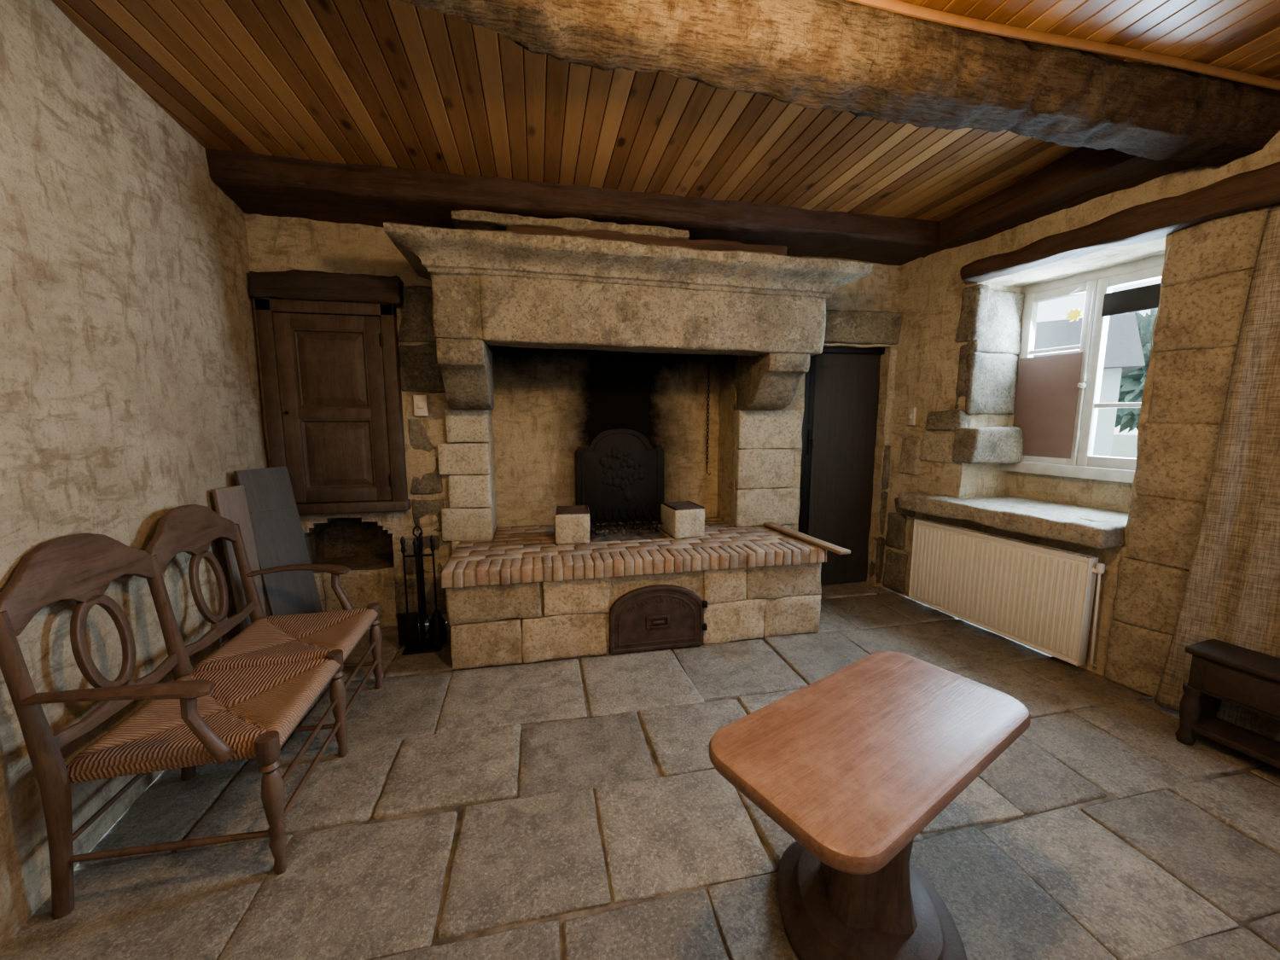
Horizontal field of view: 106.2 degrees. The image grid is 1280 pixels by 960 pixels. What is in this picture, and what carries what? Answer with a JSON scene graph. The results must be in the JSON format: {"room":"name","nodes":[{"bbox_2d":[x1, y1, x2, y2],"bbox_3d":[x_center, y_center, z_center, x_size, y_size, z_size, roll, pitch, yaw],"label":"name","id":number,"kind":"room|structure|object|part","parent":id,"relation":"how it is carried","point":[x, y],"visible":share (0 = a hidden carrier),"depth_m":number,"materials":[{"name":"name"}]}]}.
{"room":"traditional dwelling","nodes":[
{"label":"traditional dwelling","id":0,"kind":"room"},
{"bbox_2d":[0,0,270,950],"bbox_3d":[-1.592,-0.049,0.648,0.027,2.830,5.313,-2,8,-18],"label":"wall","id":1,"kind":"structure","parent":0,"point":[130,393],"depth_m":1.73,"materials":[{"name":"beige paint"}]},
{"bbox_2d":[244,213,901,628],"bbox_3d":[-0.179,-0.445,3.698,5.112,2.830,0.385,-2,8,-12],"label":"wall","id":2,"kind":"structure","parent":0,"point":[549,404],"depth_m":3.77,"materials":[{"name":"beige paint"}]},
{"bbox_2d":[249,269,403,306],"bbox_3d":[-1.939,-1.195,3.016,0.850,0.188,0.189,-2,8,-12],"label":"trim","id":3,"kind":"structure","parent":2,"relation":"attached to","point":[293,284],"depth_m":2.94,"materials":[{"name":"brown wood"}]},
{"bbox_2d":[254,297,411,515],"bbox_3d":[-1.949,-0.450,3.078,0.800,1.340,0.105,-2,8,-12],"label":"upper cabinet","id":4,"kind":"object","parent":2,"relation":"attached to","point":[320,413],"visible":0.91,"depth_m":3.06,"materials":[{"name":"brown wood"}]},
{"bbox_3d":[-1.945,-0.699,3.036,0.415,0.485,0.019,-2,8,-12],"label":"panel","id":5,"kind":"part","parent":4,"relation":"part of","materials":[{"name":"brown wood"}]},
{"bbox_3d":[-1.946,-0.445,3.074,0.600,1.180,0.035,-2,8,-12],"label":"door frame","id":6,"kind":"part","parent":4,"relation":"part of","materials":[{"name":"brown wood"}]},
{"bbox_3d":[-1.945,-0.166,3.105,0.415,0.450,0.019,-2,8,-12],"label":"panel","id":7,"kind":"part","parent":4,"relation":"part of","materials":[{"name":"brown wood"}]},
{"bbox_2d":[413,395,428,416],"bbox_3d":[-1.458,-0.495,3.193,0.084,0.140,0.032,-2,8,-12],"label":"light switch","id":8,"kind":"object","parent":2,"relation":"attached to","point":[420,401],"visible":1,"depth_m":3.19,"materials":[{"name":"plastic"}]},
{"bbox_2d":[204,148,939,265],"bbox_3d":[-0.055,-1.736,3.171,4.808,0.235,0.469,-2,8,-12],"label":"ceiling beam","id":9,"kind":"structure","parent":2,"relation":"attached to","point":[258,183],"depth_m":2.89,"materials":[{"name":"brown wood"}]},
{"bbox_2d":[314,285,903,618],"bbox_3d":[-0.123,-0.174,3.573,4.664,2.296,0.142,-2,8,-12],"label":"trim","id":10,"kind":"structure","parent":2,"relation":"attached to","point":[420,369],"depth_m":3.31,"materials":[{"name":"grey stone"}]},
{"bbox_2d":[450,209,787,255],"bbox_3d":[-0.099,-1.493,3.129,2.070,0.177,0.537,-2,8,-12],"label":"trim","id":11,"kind":"structure","parent":2,"relation":"attached to","point":[474,219],"depth_m":2.84,"materials":[{"name":"stone"}]},
{"bbox_2d":[798,346,884,584],"bbox_3d":[1.883,-0.159,4.139,1.280,2.250,0.233,-2,8,-12],"label":"door","id":12,"kind":"structure","parent":2,"relation":"in","point":[842,383],"depth_m":4.04,"materials":[{"name":"black wood"}]},
{"bbox_3d":[1.398,-0.308,3.924,0.030,0.200,0.055,-2,8,-12],"label":"handle","id":13,"kind":"part","parent":12,"relation":"part of","materials":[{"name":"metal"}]},
{"bbox_2d":[0,581,1279,959],"bbox_3d":[0.582,1.319,1.533,5.900,0.128,5.800,-2,8,-12],"label":"floor","id":14,"kind":"structure","parent":0,"point":[576,808],"depth_m":1.70,"materials":[{"name":"grey stone"}]},
{"bbox_2d":[0,504,383,919],"bbox_3d":[-1.583,0.668,1.939,0.675,1.075,1.238,-2,8,-13],"label":"bench","id":15,"kind":"object","parent":14,"relation":"on","point":[245,700],"visible":1,"depth_m":1.59,"materials":[{"name":"brown wood"}]},
{"bbox_3d":[-1.700,0.817,1.359,0.116,0.930,0.046,-2,8,-13],"label":"leg","id":16,"kind":"part","parent":15,"relation":"part of","materials":[{"name":"brown wood"}]},
{"bbox_3d":[-1.812,0.290,1.549,0.071,0.224,0.562,-2,8,-13],"label":"crest rail","id":17,"kind":"part","parent":15,"relation":"part of","materials":[{"name":"brown wood"}]},
{"bbox_3d":[-1.748,0.732,1.622,0.027,0.060,0.530,-2,8,-13],"label":"rail","id":18,"kind":"part","parent":15,"relation":"part of","materials":[{"name":"brown wood"}]},
{"bbox_3d":[-1.478,0.610,1.362,0.447,0.059,0.091,-2,8,-13],"label":"arm","id":19,"kind":"part","parent":15,"relation":"part of","materials":[{"name":"brown wood"}]},
{"bbox_3d":[-1.829,0.748,1.890,0.116,0.930,0.046,-2,8,-13],"label":"leg","id":20,"kind":"part","parent":15,"relation":"part of","materials":[{"name":"brown wood"}]},
{"bbox_3d":[-1.941,0.221,2.079,0.071,0.224,0.562,-2,8,-13],"label":"crest rail","id":21,"kind":"part","parent":15,"relation":"part of","materials":[{"name":"brown wood"}]},
{"bbox_3d":[-1.466,0.806,1.700,0.555,0.067,0.540,-2,8,-13],"label":"rush seat","id":22,"kind":"part","parent":15,"relation":"part of","materials":[{"name":"brown wicker"}]},
{"bbox_3d":[-1.876,0.663,2.152,0.027,0.060,0.530,-2,8,-13],"label":"rail","id":23,"kind":"part","parent":15,"relation":"part of","materials":[{"name":"brown wood"}]},
{"bbox_3d":[-1.957,0.679,2.420,0.116,0.930,0.046,-2,8,-13],"label":"leg","id":24,"kind":"part","parent":15,"relation":"part of","materials":[{"name":"brown wood"}]},
{"bbox_3d":[-1.156,1.028,1.519,0.060,0.470,0.058,-2,8,-13],"label":"leg","id":25,"kind":"part","parent":15,"relation":"part of","materials":[{"name":"brown wood"}]},
{"bbox_3d":[-1.594,0.737,2.230,0.555,0.067,0.540,-2,8,-13],"label":"rush seat","id":26,"kind":"part","parent":15,"relation":"part of","materials":[{"name":"brown wicker"}]},
{"bbox_3d":[-1.745,0.466,2.468,0.447,0.059,0.091,-2,8,-13],"label":"arm","id":27,"kind":"part","parent":15,"relation":"part of","materials":[{"name":"brown wood"}]},
{"bbox_3d":[-1.284,0.959,2.049,0.060,0.470,0.058,-2,8,-13],"label":"leg","id":28,"kind":"part","parent":15,"relation":"part of","materials":[{"name":"brown wood"}]},
{"bbox_3d":[-1.411,0.891,2.570,0.060,0.470,0.058,-2,8,-13],"label":"leg","id":29,"kind":"part","parent":15,"relation":"part of","materials":[{"name":"brown wood"}]},
{"bbox_2d":[211,484,269,631],"bbox_3d":[-2.056,0.580,2.526,0.127,1.096,0.160,1,7,4],"label":"leaning board","id":30,"kind":"object","parent":14,"relation":"on","point":[230,503],"visible":0.54,"depth_m":2.48,"materials":[{"name":"beige wood"}]},
{"bbox_2d":[233,465,322,616],"bbox_3d":[-1.998,0.519,2.723,0.268,1.167,0.270,2,8,18],"label":"leaning board","id":31,"kind":"object","parent":14,"relation":"on","point":[278,534],"visible":0.52,"depth_m":2.70,"materials":[{"name":"grey wood"}]},
{"bbox_2d":[396,524,447,655],"bbox_3d":[-1.375,0.670,3.009,0.285,0.796,0.180,-2,8,-12],"label":"stand","id":32,"kind":"object","parent":14,"relation":"on","point":[408,626],"visible":1,"depth_m":3.01,"materials":[{"name":"black metal"}]},
{"bbox_2d":[383,221,872,669],"bbox_3d":[-0.045,-0.211,3.409,2.812,2.459,1.216,-2,8,-12],"label":"fireplace","id":33,"kind":"object","parent":14,"relation":"on","point":[515,596],"depth_m":2.96,"materials":[{"name":"stone"}]},
{"bbox_2d":[554,505,590,544],"bbox_3d":[-0.473,0.307,3.371,0.235,0.214,0.307,-1,7,-8],"label":"brick","id":34,"kind":"object","parent":33,"relation":"on","point":[573,525],"visible":1,"depth_m":3.23,"materials":[{"name":"stone"}]},
{"bbox_2d":[575,428,664,523],"bbox_3d":[-0.155,-0.034,3.885,0.720,0.761,0.073,-2,8,-12],"label":"fireback","id":35,"kind":"object","parent":33,"relation":"in","point":[619,468],"visible":0.99,"depth_m":3.86,"materials":[{"name":"metal"}]},
{"bbox_3d":[-0.121,0.317,3.600,0.520,0.135,0.375,-2,8,-12],"label":"fire grate","id":36,"kind":"part","parent":33,"relation":"part of","materials":[{"name":"black metal"}]},
{"bbox_3d":[-0.002,-1.284,3.068,2.810,0.242,0.764,-2,8,-12],"label":"cornice","id":37,"kind":"part","parent":33,"relation":"part of","materials":[{"name":"stone"}]},
{"bbox_2d":[589,520,667,541],"bbox_3d":[-0.118,0.353,3.588,0.540,0.067,0.480,-2,8,-12],"label":"pile","id":38,"kind":"object","parent":33,"relation":"on","point":[637,532],"visible":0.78,"depth_m":3.43,"materials":[{"name":"grey"}]},
{"bbox_3d":[0.108,0.856,2.995,0.600,0.410,0.040,-2,8,-12],"label":"frame","id":39,"kind":"part","parent":33,"relation":"part of","materials":[{"name":"metal"}]},
{"bbox_3d":[0.108,0.857,2.995,0.558,0.368,0.031,-2,8,-12],"label":"door","id":40,"kind":"part","parent":33,"relation":"part of","materials":[{"name":"metal"}]},
{"bbox_3d":[0.112,0.879,2.976,0.150,0.080,0.025,-2,8,-12],"label":"handle","id":41,"kind":"part","parent":33,"relation":"part of","materials":[{"name":"metal"}]},
{"bbox_2d":[660,500,704,538],"bbox_3d":[0.310,0.286,3.537,0.236,0.215,0.306,-2,8,-18],"label":"brick","id":42,"kind":"object","parent":33,"relation":"on","point":[684,519],"visible":0.99,"depth_m":3.41,"materials":[{"name":"stone"}]},
{"bbox_2d":[705,354,710,475],"bbox_3d":[0.566,-0.556,3.905,0.050,1.046,0.023,-2,8,-12],"label":"hanging chain","id":43,"kind":"object","parent":33,"relation":"hanging from","point":[708,355],"visible":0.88,"depth_m":3.90,"materials":[{"name":"black metal"}]},
{"bbox_2d":[763,522,850,554],"bbox_3d":[1.140,0.397,3.378,0.082,0.025,0.862,-2,8,-18],"label":"wooden plank","id":44,"kind":"object","parent":33,"relation":"on","point":[826,545],"visible":1,"depth_m":3.27,"materials":[{"name":"brown wood"}]},
{"bbox_2d":[709,651,1030,959],"bbox_3d":[0.654,0.972,1.364,0.930,0.620,0.518,-5,9,-34],"label":"coffee table","id":45,"kind":"object","parent":14,"relation":"on","point":[854,763],"visible":1,"depth_m":1.27,"materials":[{"name":"brown wood"}]},
{"bbox_2d":[1175,639,1279,768],"bbox_3d":[2.597,0.980,1.969,0.230,0.450,0.480,-3,8,-20],"label":"side table","id":46,"kind":"object","parent":14,"relation":"on","point":[1249,679],"visible":1,"depth_m":2.04,"materials":[{"name":"brown wood"}]},
{"bbox_3d":[2.452,1.048,2.144,0.068,0.270,0.068,-3,8,-20],"label":"leg","id":47,"kind":"part","parent":46,"relation":"part of","materials":[{"name":"brown wood"}]},
{"bbox_3d":[2.602,1.040,2.199,0.068,0.270,0.068,-3,8,-20],"label":"leg","id":48,"kind":"part","parent":46,"relation":"part of","materials":[{"name":"brown wood"}]},
{"bbox_2d":[1191,715,1279,768],"bbox_3d":[2.597,1.118,1.987,0.190,0.030,0.420,-3,8,-20],"label":"shelf","id":49,"kind":"object","parent":46,"relation":"attached to","point":[1265,749],"depth_m":2.04,"materials":[{"name":"brown wood"}]},
{"bbox_3d":[2.505,0.867,1.921,0.010,0.125,0.340,-3,8,-20],"label":"drawer","id":50,"kind":"part","parent":46,"relation":"part of","materials":[{"name":"brown wood"}]},
{"bbox_2d":[51,0,1279,221],"bbox_3d":[0.631,-1.583,1.167,6.000,0.080,5.800,-2,8,-12],"label":"ceiling","id":51,"kind":"structure","parent":0,"point":[396,84],"depth_m":2.12,"materials":[{"name":"brown wood"}]},
{"bbox_2d":[879,130,1279,675],"bbox_3d":[3.188,-0.186,1.700,0.526,2.830,5.318,-3,8,-20],"label":"wall","id":52,"kind":"structure","parent":0,"point":[931,287],"depth_m":3.40,"materials":[{"name":"beige paint"}]},
{"bbox_2d":[400,0,1279,166],"bbox_3d":[0.629,-1.492,1.609,4.656,0.319,0.525,-2,8,-17],"label":"beam","id":53,"kind":"structure","parent":52,"relation":"attached to","point":[860,60],"depth_m":1.69,"materials":[{"name":"brown wood"}]},
{"bbox_2d":[907,407,916,424],"bbox_3d":[2.132,-0.500,3.776,0.032,0.140,0.084,-1,7,-4],"label":"light switch","id":54,"kind":"object","parent":52,"relation":"attached to","point":[911,417],"visible":1,"depth_m":3.76,"materials":[{"name":"plastic"}]},
{"bbox_2d":[908,518,1105,667],"bbox_3d":[2.347,0.682,3.195,0.108,0.635,1.157,-3,8,-20],"label":"radiator","id":55,"kind":"object","parent":52,"relation":"attached to","point":[1039,597],"visible":1,"depth_m":3.05,"materials":[{"name":"white metal"}]},
{"bbox_2d":[915,518,1095,559],"bbox_3d":[2.324,0.369,3.172,0.074,0.010,1.100,-3,8,-20],"label":"grille","id":56,"kind":"object","parent":55,"relation":"attached to","point":[1050,550],"depth_m":3.06,"materials":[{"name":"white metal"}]},
{"bbox_2d":[897,491,1128,549],"bbox_3d":[2.530,0.222,3.240,0.692,0.141,1.292,-3,8,-20],"label":"window sill","id":57,"kind":"structure","parent":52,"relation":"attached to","point":[1098,528],"depth_m":2.96,"materials":[{"name":"beige stone"}]},
{"bbox_2d":[919,146,1201,257],"bbox_3d":[2.433,-1.679,2.900,0.549,0.255,1.574,-2,8,-12],"label":"beam","id":58,"kind":"structure","parent":52,"relation":"attached to","point":[1085,174],"depth_m":2.66,"materials":[{"name":"brown wood"}]},
{"bbox_2d":[848,0,1279,90],"bbox_3d":[1.339,-1.581,1.688,2.801,0.055,0.043,-2,8,-12],"label":"cable","id":59,"kind":"object","parent":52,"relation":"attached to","point":[896,6],"visible":1,"depth_m":1.74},
{"bbox_2d":[882,205,1273,698],"bbox_3d":[2.631,-0.144,3.169,0.577,2.383,1.929,-3,8,-20],"label":"stone window surround","id":60,"kind":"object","parent":52,"relation":"attached to","point":[1207,277],"depth_m":2.44,"materials":[{"name":"grey stone"}]},
{"bbox_2d":[1000,254,1164,482],"bbox_3d":[2.895,-0.677,3.075,0.136,1.330,0.980,-3,8,-20],"label":"window","id":61,"kind":"structure","parent":52,"relation":"in","point":[1056,406],"depth_m":3.15,"materials":[{"name":"white paint"}]},
{"bbox_3d":[2.787,-0.506,3.312,0.008,0.690,0.375,-3,8,-20],"label":"brown panel","id":62,"kind":"part","parent":61,"relation":"part of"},
{"bbox_3d":[2.824,-0.702,3.290,0.060,1.175,0.411,-3,8,-20],"label":"casement frame","id":63,"kind":"part","parent":61,"relation":"part of","materials":[{"name":"white paint"}]},
{"bbox_2d":[1065,308,1082,321],"bbox_3d":[2.854,-1.086,3.157,0.003,0.083,0.096,-3,8,-20],"label":"window sticker","id":64,"kind":"object","parent":61,"relation":"attached to","point":[1073,314],"visible":1,"depth_m":3.16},
{"bbox_3d":[2.966,-0.652,2.903,0.060,1.175,0.411,-3,8,-20],"label":"casement frame","id":65,"kind":"part","parent":61,"relation":"part of","materials":[{"name":"white paint"}]},
{"bbox_2d":[1101,283,1160,316],"bbox_3d":[2.931,-1.063,2.826,0.018,0.140,0.335,-3,8,-20],"label":"roller shade","id":66,"kind":"object","parent":61,"relation":"attached to","point":[1143,298],"depth_m":2.85,"materials":[{"name":"fabric"}]},
{"bbox_2d":[960,161,1279,282],"bbox_3d":[2.637,-1.274,2.219,0.194,0.171,2.318,-3,8,-20],"label":"beam","id":67,"kind":"structure","parent":52,"relation":"attached to","point":[1259,188],"depth_m":2.39,"materials":[{"name":"brown wood"}]},
{"bbox_2d":[1154,206,1279,742],"bbox_3d":[2.856,0.056,1.705,0.085,2.310,1.279,-3,8,-20],"label":"curtain","id":68,"kind":"object","parent":52,"relation":"hanging from","point":[1231,595],"visible":0.86,"depth_m":2.13,"materials":[{"name":"fabric"}]},
{"label":"outside","id":69,"kind":"structure","parent":0,"visible":0},
{"bbox_2d":[1111,434,1137,458],"bbox_3d":[29.319,-0.329,16.551,55.800,0.090,80.000,-2,8,-12],"label":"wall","id":70,"kind":"structure","parent":69,"point":[1124,445],"depth_m":30.16,"materials":[{"name":"white paint"}]},
{"bbox_2d":[1032,312,1145,456],"bbox_3d":[8.832,-2.326,14.787,8.600,4.300,5.800,6,10,40],"label":"house","id":71,"kind":"structure","parent":70,"relation":"on","point":[1124,355],"depth_m":10.64,"materials":[{"name":"white paint"}]},
{"bbox_2d":[1114,308,1157,433],"bbox_3d":[18.908,-3.390,16.989,5.052,5.855,5.325,-2,8,-12],"label":"tree","id":72,"kind":"object","parent":70,"relation":"on","point":[1131,385],"visible":0.09,"depth_m":16.66,"materials":[{"name":"green plant"}]}
]}

